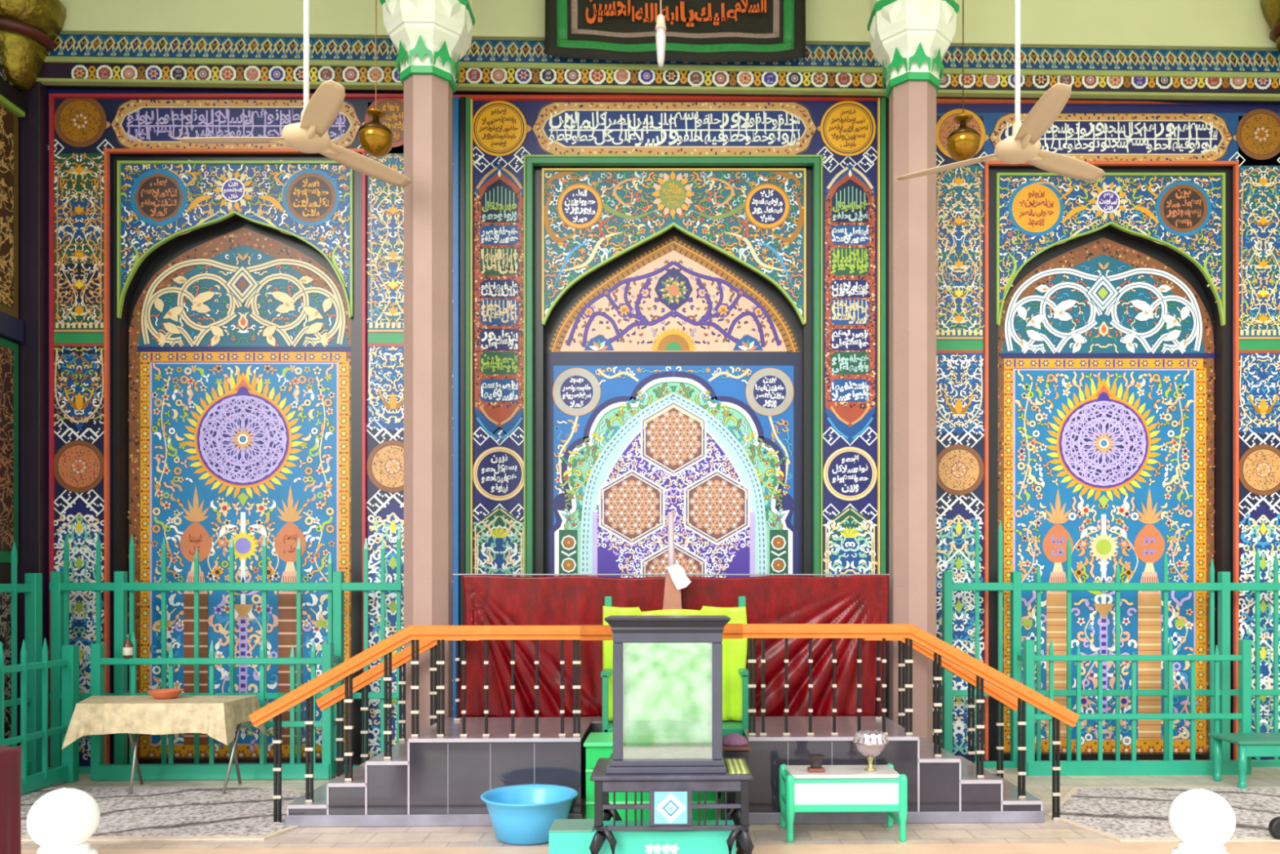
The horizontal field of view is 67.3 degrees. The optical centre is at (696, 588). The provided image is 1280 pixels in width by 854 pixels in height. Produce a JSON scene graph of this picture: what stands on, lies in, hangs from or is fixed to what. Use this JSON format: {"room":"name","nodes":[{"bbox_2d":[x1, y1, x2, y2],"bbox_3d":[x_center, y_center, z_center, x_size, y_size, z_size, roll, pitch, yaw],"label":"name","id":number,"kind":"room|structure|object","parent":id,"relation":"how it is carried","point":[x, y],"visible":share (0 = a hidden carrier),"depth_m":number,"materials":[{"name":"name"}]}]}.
{"room":"mosque","nodes":[
{"label":"mosque","id":0,"kind":"room"},
{"bbox_2d":[0,0,66,746],"bbox_3d":[-5.564,-1.874,6.666,0.720,6.753,4.400,0,0,-1],"label":"wall","id":1,"kind":"structure","parent":0,"point":[29,29],"depth_m":7.92,"materials":[{"name":"brown metal"}]},
{"bbox_2d":[21,764,1279,849],"bbox_3d":[-0.150,1.650,6.148,14.000,0.300,5.700,0,0,-1],"label":"floor","id":2,"kind":"structure","parent":0,"point":[1051,830],"depth_m":5.94,"materials":[{"name":"stone"}]},
{"bbox_2d":[0,744,22,853],"bbox_3d":[-3.609,1.143,4.733,0.376,0.674,0.453,0,0,-1],"label":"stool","id":3,"kind":"object","parent":2,"relation":"on","point":[10,757],"visible":1,"depth_m":4.81,"materials":[{"name":"red fabric"}]},
{"bbox_2d":[0,541,42,775],"bbox_3d":[-5.247,0.570,6.554,0.086,1.860,2.246,0,0,-1],"label":"picket fence","id":4,"kind":"object","parent":2,"relation":"on","point":[32,588],"visible":0.79,"depth_m":7.59,"materials":[{"name":"green wood"}]},
{"bbox_2d":[0,638,79,795],"bbox_3d":[-4.833,0.935,6.464,0.086,1.130,2.046,0,0,-1],"label":"picket fence","id":5,"kind":"object","parent":2,"relation":"on","point":[68,771],"visible":0.88,"depth_m":7.12,"materials":[{"name":"green wood"}]},
{"bbox_2d":[26,787,100,853],"bbox_3d":[-2.401,1.129,3.642,0.234,0.743,0.234,0,0,-1],"label":"finial","id":6,"kind":"object","parent":2,"relation":"on","point":[61,820],"visible":1,"depth_m":3.57,"materials":[{"name":"white paint"}]},
{"bbox_2d":[20,786,305,840],"bbox_3d":[-3.964,1.492,6.460,3.207,0.013,1.559,0,0,-1],"label":"rug","id":7,"kind":"object","parent":2,"relation":"on","point":[148,813],"visible":0.5,"depth_m":6.38,"materials":[{"name":"grey carpet"}]},
{"bbox_2d":[128,723,241,794],"bbox_3d":[-3.925,1.172,7.151,1.015,0.670,0.470,0,0,-1],"label":"folding table","id":8,"kind":"object","parent":7,"relation":"on","point":[134,747],"visible":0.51,"depth_m":7.13,"materials":[{"name":"grey metal"}]},
{"bbox_2d":[62,694,266,749],"bbox_3d":[-4.015,0.988,7.147,1.354,0.322,0.656,0,0,-1],"label":"tablecloth","id":9,"kind":"object","parent":8,"relation":"on","point":[218,717],"visible":0.95,"depth_m":6.89,"materials":[{"name":"beige fabric"}]},
{"bbox_2d":[146,688,183,698],"bbox_3d":[-3.987,0.794,7.205,0.244,0.062,0.244,0,0,-1],"label":"clay bowl","id":10,"kind":"object","parent":9,"relation":"on","point":[162,693],"visible":1,"depth_m":7.15,"materials":[{"name":"ceramic"}]},
{"bbox_2d":[90,631,333,780],"bbox_3d":[-3.803,0.923,7.542,1.862,1.155,0.086,0,0,-1],"label":"picket fence","id":11,"kind":"object","parent":2,"relation":"on","point":[324,770],"visible":0.81,"depth_m":7.52,"materials":[{"name":"green wood"}]},
{"bbox_2d":[122,633,133,657],"bbox_3d":[-4.458,0.451,7.523,0.071,0.185,0.071,0,0,-1],"label":"bottle","id":12,"kind":"object","parent":11,"relation":"on","point":[127,649],"visible":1,"depth_m":7.50,"materials":[{"name":"brown glass"}]},
{"bbox_2d":[48,528,402,773],"bbox_3d":[-3.817,0.527,7.809,2.824,2.034,0.072,0,0,-1],"label":"picket fence","id":13,"kind":"object","parent":2,"relation":"on","point":[60,585],"visible":0.57,"depth_m":7.79,"materials":[{"name":"green wood"}]},
{"bbox_2d":[333,655,338,772],"bbox_3d":[-2.914,1.008,7.711,0.040,0.924,0.120,0,0,-1],"label":"fence panel","id":14,"kind":"object","parent":2,"relation":"on","point":[335,657],"visible":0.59,"depth_m":7.69,"materials":[{"name":"green wood"}]},
{"bbox_2d":[379,0,475,738],"bbox_3d":[-2.015,-1.875,7.203,0.660,6.750,0.660,0,0,-1],"label":"column","id":15,"kind":"structure","parent":2,"relation":"on","point":[430,38],"depth_m":7.05,"materials":[{"name":"paint"}]},
{"bbox_2d":[458,640,602,716],"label":"cloth","id":16,"kind":"object","parent":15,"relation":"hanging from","point":[499,651],"depth_m":7.11,"materials":[{"name":"red fabric"}]},
{"bbox_2d":[746,638,887,715],"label":"velvet curtain","id":17,"kind":"object","parent":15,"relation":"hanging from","point":[846,649],"depth_m":7.17,"materials":[{"name":"red fabric"}]},
{"bbox_2d":[480,783,577,844],"bbox_3d":[-1.006,1.367,5.777,0.580,0.264,0.580,0,0,-1],"label":"plastic basin","id":18,"kind":"object","parent":2,"relation":"on","point":[525,814],"visible":0.91,"depth_m":5.60,"materials":[{"name":"blue plastic"}]},
{"bbox_2d":[548,818,736,853],"bbox_3d":[-0.285,1.379,5.117,0.973,0.243,0.255,0,0,-1],"label":"chest","id":19,"kind":"object","parent":2,"relation":"on","point":[566,836],"visible":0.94,"depth_m":5.00,"materials":[{"name":"paint"}]},
{"bbox_2d":[583,731,715,820],"bbox_3d":[-0.285,1.228,6.163,0.844,0.545,0.443,0,0,-1],"label":"base cabinet","id":20,"kind":"object","parent":2,"relation":"on","point":[597,744],"visible":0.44,"depth_m":5.97,"materials":[{"name":"paint"}]},
{"bbox_2d":[21,841,1279,853],"bbox_3d":[-0.133,1.494,5.428,12.000,0.011,0.260,0,0,-1],"label":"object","id":21,"kind":"structure","parent":2,"relation":"on","point":[1232,847],"depth_m":5.45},
{"bbox_2d":[285,715,1044,826],"bbox_3d":[-0.192,1.223,6.587,4.804,0.554,1.020,0,0,-1],"label":"stone platform","id":22,"kind":"object","parent":2,"relation":"on","point":[428,780],"visible":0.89,"depth_m":6.11,"materials":[{"name":"grey stone"}]},
{"bbox_2d":[315,640,461,777],"bbox_3d":[-2.128,0.820,6.850,1.156,1.078,0.084,0,0,-1],"label":"stair railing","id":23,"kind":"object","parent":22,"relation":"on","point":[362,681],"visible":0.71,"depth_m":6.83,"materials":[{"name":"orange wood"}]},
{"bbox_2d":[248,624,613,822],"bbox_3d":[-1.685,0.868,6.119,2.295,1.264,0.089,0,0,-1],"label":"stair railing","id":24,"kind":"object","parent":22,"relation":"on","point":[306,691],"visible":1,"depth_m":6.10,"materials":[{"name":"orange wood"}]},
{"bbox_2d":[662,511,682,609],"bbox_3d":[-0.179,0.195,7.011,0.145,1.502,0.066,0,0,-1],"label":"stand","id":25,"kind":"object","parent":22,"relation":"on","point":[672,597],"visible":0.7,"depth_m":6.98,"materials":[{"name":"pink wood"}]},
{"bbox_2d":[667,563,691,589],"bbox_3d":[-0.128,-0.084,6.961,0.174,0.191,0.004,0,0,-1],"label":"paper note","id":26,"kind":"object","parent":25,"relation":"attached to","point":[677,572],"visible":1,"depth_m":6.96,"materials":[{"name":"white paper"}]},
{"bbox_2d":[722,622,1079,820],"bbox_3d":[1.317,0.863,6.192,2.305,1.274,0.089,0,0,-1],"label":"stair railing","id":27,"kind":"object","parent":22,"relation":"on","point":[982,670],"visible":0.95,"depth_m":6.17,"materials":[{"name":"orange wood"}]},
{"bbox_2d":[862,638,1022,777],"bbox_3d":[1.778,0.893,6.946,1.142,1.214,0.084,0,0,-1],"label":"stair railing","id":28,"kind":"object","parent":22,"relation":"on","point":[1002,697],"visible":0.65,"depth_m":6.93,"materials":[{"name":"orange wood"}]},
{"bbox_2d":[589,757,754,853],"bbox_3d":[-0.134,1.230,5.148,0.849,0.551,0.540,0,0,-1],"label":"stand","id":29,"kind":"object","parent":2,"relation":"on","point":[670,806],"visible":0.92,"depth_m":4.90,"materials":[{"name":"paint"}]},
{"bbox_2d":[604,615,730,773],"bbox_3d":[-0.155,0.554,5.163,0.647,0.803,0.470,0,0,-1],"label":"box","id":30,"kind":"object","parent":29,"relation":"on","point":[624,628],"visible":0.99,"depth_m":4.96,"materials":[{"name":"grey wood"}]},
{"bbox_2d":[629,742,707,756],"bbox_3d":[-0.152,0.864,5.147,0.431,0.040,0.252,0,0,-1],"label":"banknotes","id":31,"kind":"object","parent":30,"relation":"on","point":[691,748],"visible":1,"depth_m":5.12,"materials":[{"name":"beige paper"}]},
{"bbox_2d":[724,758,748,773],"bbox_3d":[0.211,0.949,5.122,0.103,0.011,0.370,0,0,-1],"label":"striped cloth","id":32,"kind":"object","parent":29,"relation":"on","point":[735,766],"visible":1,"depth_m":5.09,"materials":[{"name":"yellow fabric"}]},
{"bbox_2d":[600,595,748,736],"bbox_3d":[-0.149,0.778,6.626,1.014,1.444,0.355,0,0,-1],"label":"seat","id":33,"kind":"object","parent":2,"relation":"on","point":[665,681],"visible":0.66,"depth_m":6.73,"materials":[{"name":"green fabric"}]},
{"bbox_2d":[720,733,751,847],"bbox_3d":[0.218,1.173,5.707,0.182,0.654,0.420,0,0,-1],"label":"chair","id":34,"kind":"object","parent":2,"relation":"on","point":[727,751],"depth_m":5.51,"materials":[{"name":"black paint"}]},
{"bbox_2d":[778,753,907,842],"bbox_3d":[0.882,1.254,5.853,0.725,0.491,0.396,0,0,-1],"label":"side table","id":35,"kind":"object","parent":2,"relation":"on","point":[840,788],"depth_m":5.68,"materials":[{"name":"wood"}]},
{"bbox_2d":[852,729,888,771],"bbox_3d":[1.054,0.988,5.827,0.216,0.234,0.216,0,0,-1],"label":"pedestal bowl","id":36,"kind":"object","parent":35,"relation":"on","point":[872,747],"visible":1,"depth_m":5.77,"materials":[{"name":"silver metal"}]},
{"bbox_2d":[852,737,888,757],"bbox_3d":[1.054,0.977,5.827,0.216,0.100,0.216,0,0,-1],"label":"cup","id":37,"kind":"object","parent":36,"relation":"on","point":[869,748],"depth_m":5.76,"materials":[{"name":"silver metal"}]},
{"bbox_2d":[866,0,959,742],"bbox_3d":[1.639,-1.875,7.292,0.655,6.750,0.655,0,0,-1],"label":"column","id":38,"kind":"structure","parent":2,"relation":"on","point":[910,39],"depth_m":7.14,"materials":[{"name":"paint"}]},
{"bbox_2d":[1017,654,1022,768],"bbox_3d":[2.659,1.008,7.847,0.040,0.924,0.120,0,0,-1],"label":"fence panel","id":39,"kind":"object","parent":2,"relation":"on","point":[1020,657],"visible":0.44,"depth_m":7.84,"materials":[{"name":"green metal"}]},
{"bbox_2d":[942,520,1279,768],"bbox_3d":[3.628,0.488,8.071,3.138,2.116,0.072,0,0,-1],"label":"picket fence","id":40,"kind":"object","parent":2,"relation":"on","point":[1224,586],"visible":0.69,"depth_m":8.06,"materials":[{"name":"green wood"}]},
{"bbox_2d":[1022,635,1251,775],"bbox_3d":[3.554,0.948,7.742,1.836,1.121,0.086,0,0,-1],"label":"picket fence","id":41,"kind":"object","parent":2,"relation":"on","point":[1077,766],"visible":0.94,"depth_m":7.73,"materials":[{"name":"green wood"}]},
{"bbox_2d":[1048,786,1279,841],"bbox_3d":[3.650,1.492,6.442,2.684,0.013,1.555,0,0,-1],"label":"rug","id":42,"kind":"object","parent":2,"relation":"on","point":[1121,814],"visible":0.82,"depth_m":6.42,"materials":[{"name":"grey carpet"}]},
{"bbox_2d":[1208,732,1279,788],"bbox_3d":[4.340,1.316,7.318,0.668,0.369,0.420,0,0,-1],"label":"bench","id":43,"kind":"object","parent":42,"relation":"on","point":[1249,744],"visible":1,"depth_m":7.15,"materials":[{"name":"green wood"}]},
{"bbox_2d":[1268,816,1279,839],"bbox_3d":[3.476,1.428,5.707,0.140,0.140,0.044,0,0,-1],"label":"wheel","id":44,"kind":"object","parent":42,"relation":"on","point":[1274,824],"visible":1,"depth_m":5.69,"materials":[{"name":"black rubber"}]},
{"bbox_2d":[1168,788,1235,853],"bbox_3d":[1.972,1.141,3.749,0.234,0.717,0.234,0,0,-1],"label":"finial","id":45,"kind":"object","parent":2,"relation":"on","point":[1203,820],"visible":1,"depth_m":3.68,"materials":[{"name":"white paint"}]},
{"bbox_2d":[48,0,1279,766],"bbox_3d":[0.211,-1.897,8.053,12.056,7.273,0.810,0,0,-1],"label":"wall","id":46,"kind":"structure","parent":0,"point":[662,304],"depth_m":8.25,"materials":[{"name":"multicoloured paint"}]},
{"bbox_2d":[452,573,665,625],"label":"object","id":47,"kind":"object","parent":46,"relation":"hanging from","point":[554,599],"depth_m":7.12,"materials":[{"name":"red fabric"}]},
{"bbox_2d":[35,0,1279,104],"bbox_3d":[0.002,-4.900,8.135,11.241,1.418,0.135,0,0,-1],"label":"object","id":48,"kind":"structure","parent":46,"relation":"attached to","point":[1179,51],"depth_m":8.11,"materials":[{"name":"green paint"}]},
{"bbox_2d":[680,573,889,623],"label":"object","id":49,"kind":"object","parent":46,"relation":"hanging from","point":[771,598],"depth_m":7.16,"materials":[{"name":"red fabric"}]},
{"bbox_3d":[-0.166,-5.350,6.798,14.000,0.200,4.400,0,0,-1],"label":"ceiling","id":50,"kind":"structure","parent":0,"visible":0},
{"bbox_2d":[175,0,413,187],"bbox_3d":[-2.141,-3.759,4.940,1.066,2.982,1.137,0,0,-1],"label":"ceiling fan","id":51,"kind":"object","parent":50,"relation":"hanging from","point":[319,113],"visible":1,"depth_m":4.94,"materials":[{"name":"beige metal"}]},
{"bbox_2d":[358,0,393,157],"bbox_3d":[-2.188,-4.099,6.548,0.226,2.303,0.226,0,0,-1],"label":"globe lamp","id":52,"kind":"object","parent":50,"relation":"hanging from","point":[375,138],"visible":1,"depth_m":6.49,"materials":[{"name":"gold metal"}]},
{"bbox_2d":[655,0,666,68],"bbox_3d":[-0.225,-4.252,5.996,0.072,1.996,0.072,0,0,-1],"label":"bulb","id":53,"kind":"object","parent":50,"relation":"hanging from","point":[660,28],"visible":1,"depth_m":5.97,"materials":[{"name":"glass"}]},
{"bbox_2d":[655,13,666,31],"bbox_3d":[-0.225,-3.531,5.996,0.072,0.095,0.072,0,0,-1],"label":"socket","id":54,"kind":"object","parent":53,"relation":"attached to","point":[660,20],"depth_m":5.97,"materials":[{"name":"white plastic"}]},
{"bbox_2d":[544,0,805,62],"bbox_3d":[-0.176,-4.792,7.980,2.168,0.856,0.068,0,0,-1],"label":"banner","id":55,"kind":"object","parent":50,"relation":"hanging from","point":[697,31],"visible":0.97,"depth_m":7.98,"materials":[{"name":"black fabric"}]},
{"bbox_2d":[946,0,980,161],"bbox_3d":[1.845,-4.105,6.647,0.226,2.290,0.226,0,0,-1],"label":"globe lamp","id":56,"kind":"object","parent":50,"relation":"hanging from","point":[962,143],"visible":0.97,"depth_m":6.59,"materials":[{"name":"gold metal"}]},
{"bbox_2d":[894,0,1106,181],"bbox_3d":[1.702,-3.751,4.906,1.170,2.998,1.048,0,0,-1],"label":"ceiling fan","id":57,"kind":"object","parent":50,"relation":"hanging from","point":[1024,145],"visible":1,"depth_m":5.03,"materials":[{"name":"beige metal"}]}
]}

